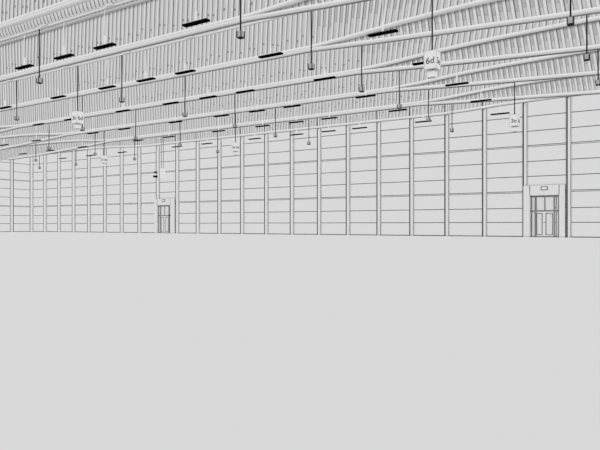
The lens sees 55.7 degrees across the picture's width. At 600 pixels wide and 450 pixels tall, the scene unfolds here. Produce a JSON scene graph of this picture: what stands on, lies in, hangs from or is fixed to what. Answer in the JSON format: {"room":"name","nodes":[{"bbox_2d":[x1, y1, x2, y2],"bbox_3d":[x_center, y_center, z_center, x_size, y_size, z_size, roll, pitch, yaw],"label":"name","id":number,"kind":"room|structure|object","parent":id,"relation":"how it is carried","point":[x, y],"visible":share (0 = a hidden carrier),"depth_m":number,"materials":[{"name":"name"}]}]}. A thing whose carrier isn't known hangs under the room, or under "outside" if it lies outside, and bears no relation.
{"room":"empty warehouse hall","nodes":[
{"label":"empty warehouse hall","id":0,"kind":"room"},
{"bbox_2d":[0,157,29,231],"bbox_3d":[-92.022,-11.300,124.015,0.512,26.200,70.300,0,0,33],"label":"wall","id":1,"kind":"structure","parent":0,"point":[21,166],"depth_m":150.52,"materials":[{"name":"grey metal"}]},
{"bbox_2d":[0,0,133,41],"bbox_3d":[-36.168,-19.525,62.715,159.200,0.250,0.560,0,0,33],"label":"hanging rail","id":2,"kind":"object","parent":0,"point":[120,2],"visible":1,"depth_m":53.75,"materials":[{"name":"white metal"}]},
{"bbox_2d":[15,34,33,69],"bbox_3d":[-27.996,-17.685,57.675,2.600,3.430,0.480,0,0,33],"label":"ceiling light","id":3,"kind":"object","parent":2,"relation":"hanging from","point":[24,66],"visible":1,"depth_m":57.61,"materials":[{"name":"black metal"}]},
{"bbox_2d":[36,29,42,83],"bbox_3d":[-25.845,-16.715,56.304,0.440,5.370,0.440,0,0,33],"label":"box","id":4,"kind":"object","parent":2,"relation":"hanging from","point":[39,80],"visible":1,"depth_m":56.26,"materials":[{"name":"black metal"}]},
{"bbox_2d":[53,47,74,59],"bbox_3d":[-22.514,-17.685,54.182,2.600,3.430,0.480,0,0,33],"label":"ceiling light","id":5,"kind":"object","parent":2,"relation":"hanging from","point":[64,55],"visible":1,"depth_m":54.09,"materials":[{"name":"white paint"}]},
{"bbox_2d":[93,9,115,49],"bbox_3d":[-17.538,-17.685,51.012,2.600,3.430,0.480,0,0,33],"label":"ceiling light","id":6,"kind":"object","parent":2,"relation":"hanging from","point":[105,45],"visible":1,"depth_m":50.98,"materials":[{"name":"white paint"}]},
{"bbox_2d":[182,10,209,27],"bbox_3d":[-8.261,-17.685,45.102,2.600,3.430,0.480,0,0,33],"label":"ceiling light","id":7,"kind":"object","parent":2,"relation":"hanging from","point":[205,20],"visible":1,"depth_m":45.02,"materials":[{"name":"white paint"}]},
{"bbox_2d":[236,0,244,38],"bbox_3d":[-4.465,-16.715,42.684,0.440,5.370,0.440,0,0,33],"label":"box","id":8,"kind":"object","parent":2,"relation":"hanging from","point":[240,34],"visible":1,"depth_m":42.61,"materials":[{"name":"grey plastic"}]},
{"bbox_2d":[0,13,298,83],"bbox_3d":[-30.687,-19.525,71.317,159.200,0.250,0.560,0,0,33],"label":"hanging rail","id":9,"kind":"object","parent":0,"point":[269,19],"visible":0.7,"depth_m":62.34,"materials":[{"name":"white metal"}]},
{"bbox_2d":[0,100,11,108],"bbox_3d":[-40.311,-17.685,77.614,2.600,3.430,0.480,0,0,33],"label":"ceiling light","id":10,"kind":"object","parent":9,"relation":"hanging from","point":[5,106],"visible":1,"depth_m":77.52,"materials":[{"name":"white paint"}]},
{"bbox_2d":[14,80,18,120],"bbox_3d":[-37.950,-16.715,76.110,0.440,5.370,0.440,0,0,33],"label":"box","id":11,"kind":"object","parent":9,"relation":"hanging from","point":[16,117],"visible":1,"depth_m":76.06,"materials":[{"name":"grey plastic"}]},
{"bbox_2d":[50,89,65,98],"bbox_3d":[-30.359,-17.685,71.274,2.600,3.430,0.480,0,0,33],"label":"ceiling light","id":12,"kind":"object","parent":9,"relation":"hanging from","point":[57,96],"visible":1,"depth_m":71.19,"materials":[{"name":"white paint"}]},
{"bbox_2d":[71,66,83,128],"bbox_3d":[-27.070,-15.565,69.178,1.036,7.670,1.036,0,0,33],"label":"hanging sign","id":13,"kind":"object","parent":9,"relation":"hanging from","point":[77,117],"visible":1,"depth_m":68.98,"materials":[{"name":"white plastic"}]},
{"bbox_2d":[98,79,115,89],"bbox_3d":[-22.515,-17.685,66.277,2.600,3.430,0.480,0,0,33],"label":"ceiling light","id":14,"kind":"object","parent":9,"relation":"hanging from","point":[106,86],"visible":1,"depth_m":66.19,"materials":[{"name":"white paint"}]},
{"bbox_2d":[119,55,124,102],"bbox_3d":[-20.365,-16.715,64.907,0.440,5.370,0.440,0,0,33],"label":"box","id":15,"kind":"object","parent":9,"relation":"hanging from","point":[121,99],"visible":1,"depth_m":64.85,"materials":[{"name":"grey plastic"}]},
{"bbox_2d":[136,71,155,81],"bbox_3d":[-17.033,-17.685,62.785,2.600,3.430,0.480,0,0,33],"label":"ceiling light","id":16,"kind":"object","parent":9,"relation":"hanging from","point":[146,78],"visible":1,"depth_m":62.70,"materials":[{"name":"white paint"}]},
{"bbox_2d":[175,63,195,74],"bbox_3d":[-12.057,-17.685,59.615,2.600,3.430,0.480,0,0,33],"label":"ceiling light","id":17,"kind":"object","parent":9,"relation":"hanging from","point":[185,71],"visible":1,"depth_m":59.54,"materials":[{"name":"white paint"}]},
{"bbox_2d":[258,20,282,58],"bbox_3d":[-2.780,-17.685,53.704,2.600,3.430,0.480,0,0,33],"label":"ceiling light","id":18,"kind":"object","parent":9,"relation":"hanging from","point":[271,54],"visible":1,"depth_m":53.67,"materials":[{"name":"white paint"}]},
{"bbox_2d":[308,11,314,69],"bbox_3d":[1.015,-16.715,51.286,0.440,5.370,0.440,0,0,33],"label":"box","id":19,"kind":"object","parent":9,"relation":"hanging from","point":[311,66],"visible":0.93,"depth_m":51.24,"materials":[{"name":"grey plastic"}]},
{"bbox_2d":[367,0,397,36],"bbox_3d":[6.919,-17.685,47.525,2.600,3.430,0.480,0,0,33],"label":"ceiling light","id":20,"kind":"object","parent":9,"relation":"hanging from","point":[383,32],"visible":1,"depth_m":47.46,"materials":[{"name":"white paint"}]},
{"bbox_2d":[424,0,440,78],"bbox_3d":[10.529,-15.565,45.226,1.036,7.670,1.036,0,0,33],"label":"hanging sign","id":21,"kind":"object","parent":9,"relation":"hanging from","point":[432,58],"visible":1,"depth_m":44.94,"materials":[{"name":"white plastic"}]},
{"bbox_2d":[567,0,573,25],"bbox_3d":[18.979,-16.715,39.842,0.440,5.370,0.440,0,0,33],"label":"box","id":22,"kind":"object","parent":9,"relation":"hanging from","point":[570,20],"visible":1,"depth_m":39.75,"materials":[{"name":"grey plastic"}]},
{"bbox_2d":[0,232,599,449],"bbox_3d":[-17.971,1.950,50.518,204.600,0.300,115.900,0,0,33],"label":"floor","id":23,"kind":"structure","parent":0,"point":[109,341],"depth_m":8.85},
{"bbox_2d":[10,160,13,231],"bbox_3d":[-75.517,-10.000,148.911,0.600,23.600,0.590,0,0,33],"label":"wall column","id":24,"kind":"structure","parent":23,"relation":"on","point":[11,161],"depth_m":148.79,"materials":[{"name":"white metal"}]},
{"bbox_2d":[30,157,32,231],"bbox_3d":[-72.126,-10.000,152.661,0.590,23.600,0.600,0,0,33],"label":"wall column","id":25,"kind":"structure","parent":23,"relation":"on","point":[31,158],"depth_m":152.45,"materials":[{"name":"grey metal"}]},
{"bbox_2d":[43,155,46,231],"bbox_3d":[-67.084,-10.000,149.449,0.590,23.600,0.600,0,0,33],"label":"wall column","id":26,"kind":"structure","parent":23,"relation":"on","point":[44,156],"depth_m":149.33,"materials":[{"name":"white metal"}]},
{"bbox_2d":[59,96,571,152],"bbox_3d":[-6.030,-19.890,110.020,159.202,4.500,0.740,0,0,33],"label":"ceiling","id":27,"kind":"structure","parent":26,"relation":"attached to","point":[434,110],"depth_m":103.63,"materials":[{"name":"white paint"}]},
{"bbox_2d":[57,152,60,231],"bbox_3d":[-62.042,-10.000,146.237,0.590,23.600,0.600,0,0,33],"label":"wall column","id":28,"kind":"structure","parent":23,"relation":"on","point":[58,154],"depth_m":146.11,"materials":[{"name":"white metal"}]},
{"bbox_2d":[72,151,74,231],"bbox_3d":[-57.000,-10.000,143.025,0.590,23.600,0.600,0,0,33],"label":"wall column","id":29,"kind":"structure","parent":23,"relation":"on","point":[73,152],"depth_m":142.79,"materials":[{"name":"white metal"}]},
{"bbox_2d":[87,147,90,231],"bbox_3d":[-51.958,-10.000,139.813,0.590,23.600,0.600,0,0,33],"label":"wall column","id":30,"kind":"structure","parent":23,"relation":"on","point":[88,151],"depth_m":139.65,"materials":[{"name":"white metal"}]},
{"bbox_2d":[103,144,106,232],"bbox_3d":[-46.917,-10.000,136.601,0.590,23.600,0.600,0,0,33],"label":"wall column","id":31,"kind":"structure","parent":23,"relation":"on","point":[104,167],"depth_m":136.52,"materials":[{"name":"white metal"}]},
{"bbox_2d":[120,141,123,232],"bbox_3d":[-41.875,-10.000,133.389,0.590,23.600,0.600,0,0,33],"label":"wall column","id":32,"kind":"structure","parent":23,"relation":"on","point":[121,154],"depth_m":133.16,"materials":[{"name":"white metal"}]},
{"bbox_2d":[137,141,140,232],"bbox_3d":[-36.833,-10.000,130.177,0.590,23.600,0.600,0,0,33],"label":"wall column","id":33,"kind":"structure","parent":23,"relation":"on","point":[138,148],"depth_m":130.04,"materials":[{"name":"white metal"}]},
{"bbox_2d":[156,137,159,198],"bbox_3d":[-31.791,-10.000,126.965,0.590,23.600,0.600,0,0,33],"label":"wall column","id":34,"kind":"structure","parent":23,"relation":"on","point":[157,147],"depth_m":126.75,"materials":[{"name":"white metal"}]},
{"bbox_2d":[175,135,178,232],"bbox_3d":[-26.749,-10.000,123.753,0.590,23.600,0.600,0,0,33],"label":"wall column","id":35,"kind":"structure","parent":23,"relation":"on","point":[176,148],"depth_m":123.64,"materials":[{"name":"white metal"}]},
{"bbox_2d":[196,132,199,233],"bbox_3d":[-21.708,-10.000,120.541,0.590,23.600,0.600,0,0,33],"label":"wall column","id":36,"kind":"structure","parent":23,"relation":"on","point":[197,142],"depth_m":120.33,"materials":[{"name":"white metal"}]},
{"bbox_2d":[217,132,220,233],"bbox_3d":[-16.666,-10.000,117.329,0.590,23.600,0.600,0,0,33],"label":"wall column","id":37,"kind":"structure","parent":23,"relation":"on","point":[219,140],"depth_m":117.11,"materials":[{"name":"white metal"}]},
{"bbox_2d":[240,127,243,233],"bbox_3d":[-11.624,-10.000,114.117,0.590,23.600,0.600,0,0,33],"label":"wall column","id":38,"kind":"structure","parent":23,"relation":"on","point":[241,138],"depth_m":113.95,"materials":[{"name":"white metal"}]},
{"bbox_2d":[264,124,267,233],"bbox_3d":[-6.582,-10.000,110.905,0.590,23.600,0.600,0,0,33],"label":"wall column","id":39,"kind":"structure","parent":23,"relation":"on","point":[265,135],"depth_m":110.66,"materials":[{"name":"white metal"}]},
{"bbox_2d":[290,121,293,234],"bbox_3d":[-1.541,-10.000,107.693,0.590,23.600,0.600,0,0,33],"label":"wall column","id":40,"kind":"structure","parent":23,"relation":"on","point":[291,132],"depth_m":107.52,"materials":[{"name":"white metal"}]},
{"bbox_2d":[317,118,320,234],"bbox_3d":[3.501,-10.000,104.481,0.590,23.600,0.600,0,0,33],"label":"wall column","id":41,"kind":"structure","parent":23,"relation":"on","point":[319,129],"depth_m":104.30,"materials":[{"name":"white metal"}]},
{"bbox_2d":[346,115,349,234],"bbox_3d":[8.543,-10.000,101.270,0.590,23.600,0.600,0,0,33],"label":"wall column","id":42,"kind":"structure","parent":23,"relation":"on","point":[348,126],"depth_m":101.09,"materials":[{"name":"white metal"}]},
{"bbox_2d":[376,111,380,234],"bbox_3d":[13.585,-10.000,98.058,0.590,23.600,0.600,0,0,33],"label":"wall column","id":43,"kind":"structure","parent":23,"relation":"on","point":[378,124],"depth_m":97.92,"materials":[{"name":"white metal"}]},
{"bbox_2d":[409,107,413,235],"bbox_3d":[18.627,-10.000,94.846,0.590,23.600,0.600,0,0,33],"label":"wall column","id":44,"kind":"structure","parent":23,"relation":"on","point":[411,121],"depth_m":94.73,"materials":[{"name":"white metal"}]},
{"bbox_2d":[444,105,448,235],"bbox_3d":[23.668,-10.000,91.634,0.590,23.600,0.600,0,0,33],"label":"wall column","id":45,"kind":"structure","parent":23,"relation":"on","point":[446,117],"depth_m":91.45,"materials":[{"name":"white metal"}]},
{"bbox_2d":[482,102,486,236],"bbox_3d":[28.710,-10.000,88.422,0.590,23.600,0.600,0,0,33],"label":"wall column","id":46,"kind":"structure","parent":23,"relation":"on","point":[484,111],"depth_m":88.29,"materials":[{"name":"white metal"}]},
{"bbox_2d":[523,99,526,185],"bbox_3d":[33.752,-10.000,85.210,0.590,23.600,0.600,0,0,33],"label":"wall column","id":47,"kind":"structure","parent":23,"relation":"on","point":[524,104],"depth_m":85.00,"materials":[{"name":"white metal"}]},
{"bbox_2d":[566,97,570,237],"bbox_3d":[38.794,-10.000,81.998,0.590,23.600,0.600,0,0,33],"label":"wall column","id":48,"kind":"structure","parent":23,"relation":"on","point":[568,99],"depth_m":81.82,"materials":[{"name":"white metal"}]},
{"bbox_2d":[33,94,599,237],"bbox_3d":[-5.749,-11.300,111.020,160.200,26.200,0.512,0,0,33],"label":"wall","id":49,"kind":"structure","parent":0,"point":[546,119],"depth_m":99.73,"materials":[{"name":"grey metal"}]},
{"bbox_2d":[154,198,174,232],"bbox_3d":[-30.045,-2.050,125.687,5.670,7.700,0.840,0,0,33],"label":"door","id":50,"kind":"structure","parent":49,"relation":"in","point":[163,207],"depth_m":125.58,"materials":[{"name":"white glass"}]},
{"bbox_2d":[523,184,564,236],"bbox_3d":[35.960,-2.050,83.687,5.670,7.700,0.755,0,0,33],"label":"door","id":51,"kind":"structure","parent":49,"relation":"in","point":[537,199],"depth_m":83.62,"materials":[{"name":"grey metal"}]},
{"bbox_2d":[532,197,534,235],"bbox_3d":[34.739,-1.230,84.516,0.340,5.780,0.030,0,0,33],"label":"light","id":52,"kind":"object","parent":51,"relation":"attached to","point":[533,198],"depth_m":84.50,"materials":[{"name":"glass"}]},
{"bbox_2d":[557,197,557,235],"bbox_3d":[37.505,-1.230,82.753,0.220,5.780,0.030,0,0,33],"label":"light","id":53,"kind":"object","parent":51,"relation":"attached to","point":[557,197],"depth_m":82.74,"materials":[{"name":"glass"}]},
{"bbox_3d":[-23.225,-24.550,81.728,162.200,0.300,68.900,0,0,33],"label":"ceiling","id":54,"kind":"structure","parent":0,"visible":0},
{"bbox_2d":[0,0,90,29],"bbox_3d":[-38.956,-20.151,58.337,159.208,8.498,1.500,0,0,33],"label":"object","id":55,"kind":"structure","parent":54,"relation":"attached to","point":[12,12],"depth_m":48.95,"materials":[{"name":"white paint"}]},
{"bbox_2d":[160,136,164,178],"bbox_3d":[-30.072,-17.300,124.210,1.440,14.200,0.240,0,0,33],"label":"sign","id":56,"kind":"object","parent":54,"relation":"hanging from","point":[162,170],"visible":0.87,"depth_m":124.03,"materials":[{"name":"white plastic"}]},
{"bbox_2d":[0,0,370,81],"bbox_3d":[-33.476,-20.131,66.940,159.208,8.538,1.500,0,0,33],"label":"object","id":57,"kind":"structure","parent":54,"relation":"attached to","point":[136,24],"depth_m":57.61,"materials":[{"name":"white paint"}]},
{"bbox_2d":[0,0,599,111],"bbox_3d":[-27.995,-20.131,75.542,159.208,8.538,1.500,0,0,33],"label":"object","id":58,"kind":"structure","parent":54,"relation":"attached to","point":[346,26],"depth_m":58.36,"materials":[{"name":"white paint"}]},
{"bbox_2d":[0,13,599,132],"bbox_3d":[-22.515,-20.119,84.145,159.208,8.563,1.500,0,0,33],"label":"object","id":59,"kind":"structure","parent":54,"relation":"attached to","point":[551,37],"depth_m":67.50,"materials":[{"name":"white paint"}]},
{"bbox_2d":[0,50,599,149],"bbox_3d":[-17.034,-20.119,92.748,159.208,8.563,1.500,0,0,33],"label":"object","id":60,"kind":"structure","parent":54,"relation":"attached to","point":[568,65],"depth_m":79.59,"materials":[{"name":"white paint"}]},
{"bbox_2d":[0,75,599,160],"bbox_3d":[-11.553,-20.122,101.350,159.205,8.556,1.500,0,0,33],"label":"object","id":61,"kind":"structure","parent":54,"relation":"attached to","point":[576,86],"depth_m":91.00,"materials":[{"name":"white paint"}]},
{"bbox_3d":[-25.132,-19.525,80.038,159.200,0.250,0.280,0,0,33],"label":"hanging rail","id":62,"kind":"object","parent":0,"visible":0},
{"bbox_2d":[33,105,44,125],"bbox_3d":[-41.662,-17.685,90.569,2.600,3.430,0.480,0,0,33],"label":"ceiling light","id":63,"kind":"object","parent":62,"relation":"hanging from","point":[38,105],"visible":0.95,"depth_m":90.54,"materials":[{"name":"white paint"}]},
{"bbox_2d":[64,98,70,120],"bbox_3d":[-34.831,-17.685,86.217,2.600,3.430,0.480,0,0,33],"label":"ceiling light","id":64,"kind":"object","parent":62,"relation":"hanging from","point":[70,98],"visible":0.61,"depth_m":86.19,"materials":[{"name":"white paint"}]},
{"bbox_2d":[80,96,84,130],"bbox_3d":[-32.469,-16.715,84.712,0.440,5.370,0.440,0,0,33],"label":"box","id":65,"kind":"object","parent":62,"relation":"hanging from","point":[82,127],"visible":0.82,"depth_m":84.68,"materials":[{"name":"grey plastic"}]},
{"bbox_2d":[116,104,130,112],"bbox_3d":[-24.878,-17.685,79.877,2.600,3.430,0.480,0,0,33],"label":"ceiling light","id":66,"kind":"object","parent":62,"relation":"hanging from","point":[122,110],"visible":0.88,"depth_m":79.83,"materials":[{"name":"white paint"}]},
{"bbox_2d":[162,96,178,104],"bbox_3d":[-17.035,-17.685,74.880,2.600,3.430,0.480,0,0,33],"label":"ceiling light","id":67,"kind":"object","parent":62,"relation":"hanging from","point":[170,102],"visible":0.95,"depth_m":74.77,"materials":[{"name":"white paint"}]},
{"bbox_2d":[199,90,216,98],"bbox_3d":[-11.553,-17.685,71.387,2.600,3.430,0.480,0,0,33],"label":"ceiling light","id":68,"kind":"object","parent":62,"relation":"hanging from","point":[207,96],"visible":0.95,"depth_m":71.33,"materials":[{"name":"white paint"}]},
{"bbox_2d":[236,65,254,93],"bbox_3d":[-6.577,-17.685,68.217,2.600,3.430,0.480,0,0,33],"label":"ceiling light","id":69,"kind":"object","parent":62,"relation":"hanging from","point":[245,90],"visible":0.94,"depth_m":68.21,"materials":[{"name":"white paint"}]},
{"bbox_2d":[313,51,335,80],"bbox_3d":[2.700,-17.685,62.307,2.600,3.430,0.480,0,0,33],"label":"ceiling light","id":70,"kind":"object","parent":62,"relation":"hanging from","point":[330,77],"visible":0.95,"depth_m":62.27,"materials":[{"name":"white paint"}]},
{"bbox_2d":[359,46,363,91],"bbox_3d":[6.496,-16.715,59.889,0.440,5.370,0.440,0,0,33],"label":"box","id":71,"kind":"object","parent":62,"relation":"hanging from","point":[361,89],"visible":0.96,"depth_m":59.83,"materials":[{"name":"grey plastic"}]},
{"bbox_2d":[412,37,425,65],"bbox_3d":[12.399,-17.685,56.128,2.600,3.430,0.480,0,0,33],"label":"ceiling light","id":72,"kind":"object","parent":62,"relation":"hanging from","point":[417,63],"visible":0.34,"depth_m":56.20,"materials":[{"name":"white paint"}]},
{"bbox_2d":[584,15,589,60],"bbox_3d":[24.460,-16.715,48.444,0.440,5.370,0.440,0,0,33],"label":"box","id":73,"kind":"object","parent":62,"relation":"hanging from","point":[586,56],"visible":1,"depth_m":48.41,"materials":[{"name":"grey plastic"}]},
{"bbox_3d":[-19.651,-19.525,88.640,159.200,0.250,0.280,0,0,33],"label":"hanging rail","id":74,"kind":"object","parent":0,"visible":0},
{"bbox_2d":[134,110,137,139],"bbox_3d":[-26.988,-16.715,93.315,0.440,5.370,0.440,0,0,33],"label":"box","id":75,"kind":"object","parent":74,"relation":"hanging from","point":[135,136],"visible":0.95,"depth_m":93.26,"materials":[{"name":"grey plastic"}]},
{"bbox_2d":[168,104,182,122],"bbox_3d":[-19.398,-17.685,88.479,2.600,3.430,0.480,0,0,33],"label":"ceiling light","id":76,"kind":"object","parent":74,"relation":"hanging from","point":[175,121],"visible":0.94,"depth_m":88.44,"materials":[{"name":"white paint"}]},
{"bbox_2d":[214,96,228,116],"bbox_3d":[-11.555,-17.685,83.482,2.600,3.430,0.480,0,0,33],"label":"ceiling light","id":77,"kind":"object","parent":74,"relation":"hanging from","point":[221,115],"visible":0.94,"depth_m":83.45,"materials":[{"name":"white paint"}]},
{"bbox_2d":[249,104,264,112],"bbox_3d":[-6.072,-17.685,79.990,2.600,3.430,0.480,0,0,33],"label":"ceiling light","id":78,"kind":"object","parent":74,"relation":"hanging from","point":[256,110],"visible":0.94,"depth_m":79.92,"materials":[{"name":"white paint"}]},
{"bbox_2d":[283,99,300,107],"bbox_3d":[-1.096,-17.685,76.820,2.600,3.430,0.480,0,0,33],"label":"ceiling light","id":79,"kind":"object","parent":74,"relation":"hanging from","point":[292,105],"visible":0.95,"depth_m":76.75,"materials":[{"name":"white paint"}]},
{"bbox_2d":[355,74,375,98],"bbox_3d":[8.181,-17.685,70.909,2.600,3.430,0.480,0,0,33],"label":"ceiling light","id":80,"kind":"object","parent":74,"relation":"hanging from","point":[372,95],"visible":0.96,"depth_m":70.88,"materials":[{"name":"white paint"}]},
{"bbox_2d":[397,71,401,108],"bbox_3d":[11.976,-16.715,68.492,0.440,5.370,0.440,0,0,33],"label":"box","id":81,"kind":"object","parent":74,"relation":"hanging from","point":[399,106],"visible":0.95,"depth_m":68.43,"materials":[{"name":"grey plastic"}]},
{"bbox_2d":[445,76,468,86],"bbox_3d":[17.880,-17.685,64.731,2.600,3.430,0.480,0,0,33],"label":"ceiling light","id":82,"kind":"object","parent":74,"relation":"hanging from","point":[456,83],"visible":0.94,"depth_m":64.66,"materials":[{"name":"white paint"}]},
{"bbox_2d":[595,50,599,85],"bbox_3d":[29.940,-16.715,57.047,0.440,5.370,0.440,0,0,33],"label":"box","id":83,"kind":"object","parent":74,"relation":"hanging from","point":[597,82],"visible":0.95,"depth_m":56.99,"materials":[{"name":"grey plastic"}]},
{"bbox_3d":[-14.171,-19.525,97.243,159.200,0.250,0.280,0,0,33],"label":"hanging rail","id":84,"kind":"object","parent":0,"visible":0},
{"bbox_2d":[100,131,107,165],"bbox_3d":[-38.966,-15.565,113.040,1.036,7.670,1.036,0,0,33],"label":"hanging sign","id":85,"kind":"object","parent":84,"relation":"hanging from","point":[103,158],"visible":1,"depth_m":112.88,"materials":[{"name":"white"}]},
{"bbox_2d":[212,117,224,131],"bbox_3d":[-13.918,-17.685,97.082,2.600,3.430,0.480,0,0,33],"label":"ceiling light","id":86,"kind":"object","parent":84,"relation":"hanging from","point":[218,117],"visible":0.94,"depth_m":97.02,"materials":[{"name":"white paint"}]},
{"bbox_2d":[231,114,239,154],"bbox_3d":[-10.797,-15.565,95.094,1.036,7.670,1.036,0,0,33],"label":"hanging sign","id":87,"kind":"object","parent":84,"relation":"hanging from","point":[235,146],"visible":0.99,"depth_m":94.89,"materials":[{"name":"white plastic"}]},
{"bbox_2d":[255,111,269,126],"bbox_3d":[-6.074,-17.685,92.085,2.600,3.430,0.480,0,0,33],"label":"ceiling light","id":88,"kind":"object","parent":84,"relation":"hanging from","point":[262,125],"visible":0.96,"depth_m":92.06,"materials":[{"name":"white paint"}]},
{"bbox_2d":[274,108,276,136],"bbox_3d":[-3.923,-16.715,90.715,0.440,5.370,0.440,0,0,33],"label":"box","id":89,"kind":"object","parent":84,"relation":"hanging from","point":[275,134],"visible":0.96,"depth_m":90.65,"materials":[{"name":"grey plastic"}]},
{"bbox_2d":[321,112,336,119],"bbox_3d":[4.384,-17.685,85.422,2.600,3.430,0.480,0,0,33],"label":"ceiling light","id":90,"kind":"object","parent":84,"relation":"hanging from","point":[329,112],"visible":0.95,"depth_m":85.33,"materials":[{"name":"white paint"}]},
{"bbox_2d":[388,92,406,111],"bbox_3d":[13.661,-17.685,79.512,2.600,3.430,0.480,0,0,33],"label":"ceiling light","id":91,"kind":"object","parent":84,"relation":"hanging from","point":[397,92],"visible":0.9,"depth_m":79.47,"materials":[{"name":"white paint"}]},
{"bbox_2d":[426,90,430,121],"bbox_3d":[17.457,-16.715,77.094,0.440,5.370,0.440,0,0,33],"label":"box","id":92,"kind":"object","parent":84,"relation":"hanging from","point":[428,119],"visible":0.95,"depth_m":77.05,"materials":[{"name":"grey plastic"}]},
{"bbox_2d":[470,93,491,102],"bbox_3d":[23.360,-17.685,73.333,2.600,3.430,0.480,0,0,33],"label":"ceiling light","id":93,"kind":"object","parent":84,"relation":"hanging from","point":[480,100],"visible":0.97,"depth_m":73.27,"materials":[{"name":"white paint"}]},
{"bbox_2d":[509,83,519,131],"bbox_3d":[26.860,-15.565,71.103,1.036,7.670,1.036,0,0,33],"label":"hanging sign","id":94,"kind":"object","parent":84,"relation":"hanging from","point":[514,119],"visible":1,"depth_m":70.83,"materials":[{"name":"white"}]},
{"bbox_3d":[-8.690,-19.525,105.846,159.200,0.250,0.280,0,0,33],"label":"hanging rail","id":95,"kind":"object","parent":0,"visible":0},
{"bbox_2d":[321,117,335,131],"bbox_3d":[4.888,-17.685,97.195,2.600,3.430,0.480,0,0,33],"label":"ceiling light","id":96,"kind":"object","parent":95,"relation":"hanging from","point":[328,117],"visible":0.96,"depth_m":97.11,"materials":[{"name":"white paint"}]},
{"bbox_2d":[352,113,366,128],"bbox_3d":[9.864,-17.685,94.025,2.600,3.430,0.480,0,0,33],"label":"ceiling light","id":97,"kind":"object","parent":95,"relation":"hanging from","point":[359,127],"visible":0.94,"depth_m":93.99,"materials":[{"name":"white paint"}]},
{"bbox_2d":[415,106,431,122],"bbox_3d":[19.142,-17.685,88.115,2.600,3.430,0.480,0,0,33],"label":"ceiling light","id":98,"kind":"object","parent":95,"relation":"hanging from","point":[423,106],"visible":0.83,"depth_m":88.08,"materials":[{"name":"white paint"}]},
{"bbox_2d":[490,107,509,114],"bbox_3d":[28.841,-17.685,81.936,2.600,3.430,0.480,0,0,33],"label":"ceiling light","id":99,"kind":"object","parent":95,"relation":"hanging from","point":[499,113],"visible":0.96,"depth_m":81.88,"materials":[{"name":"white paint"}]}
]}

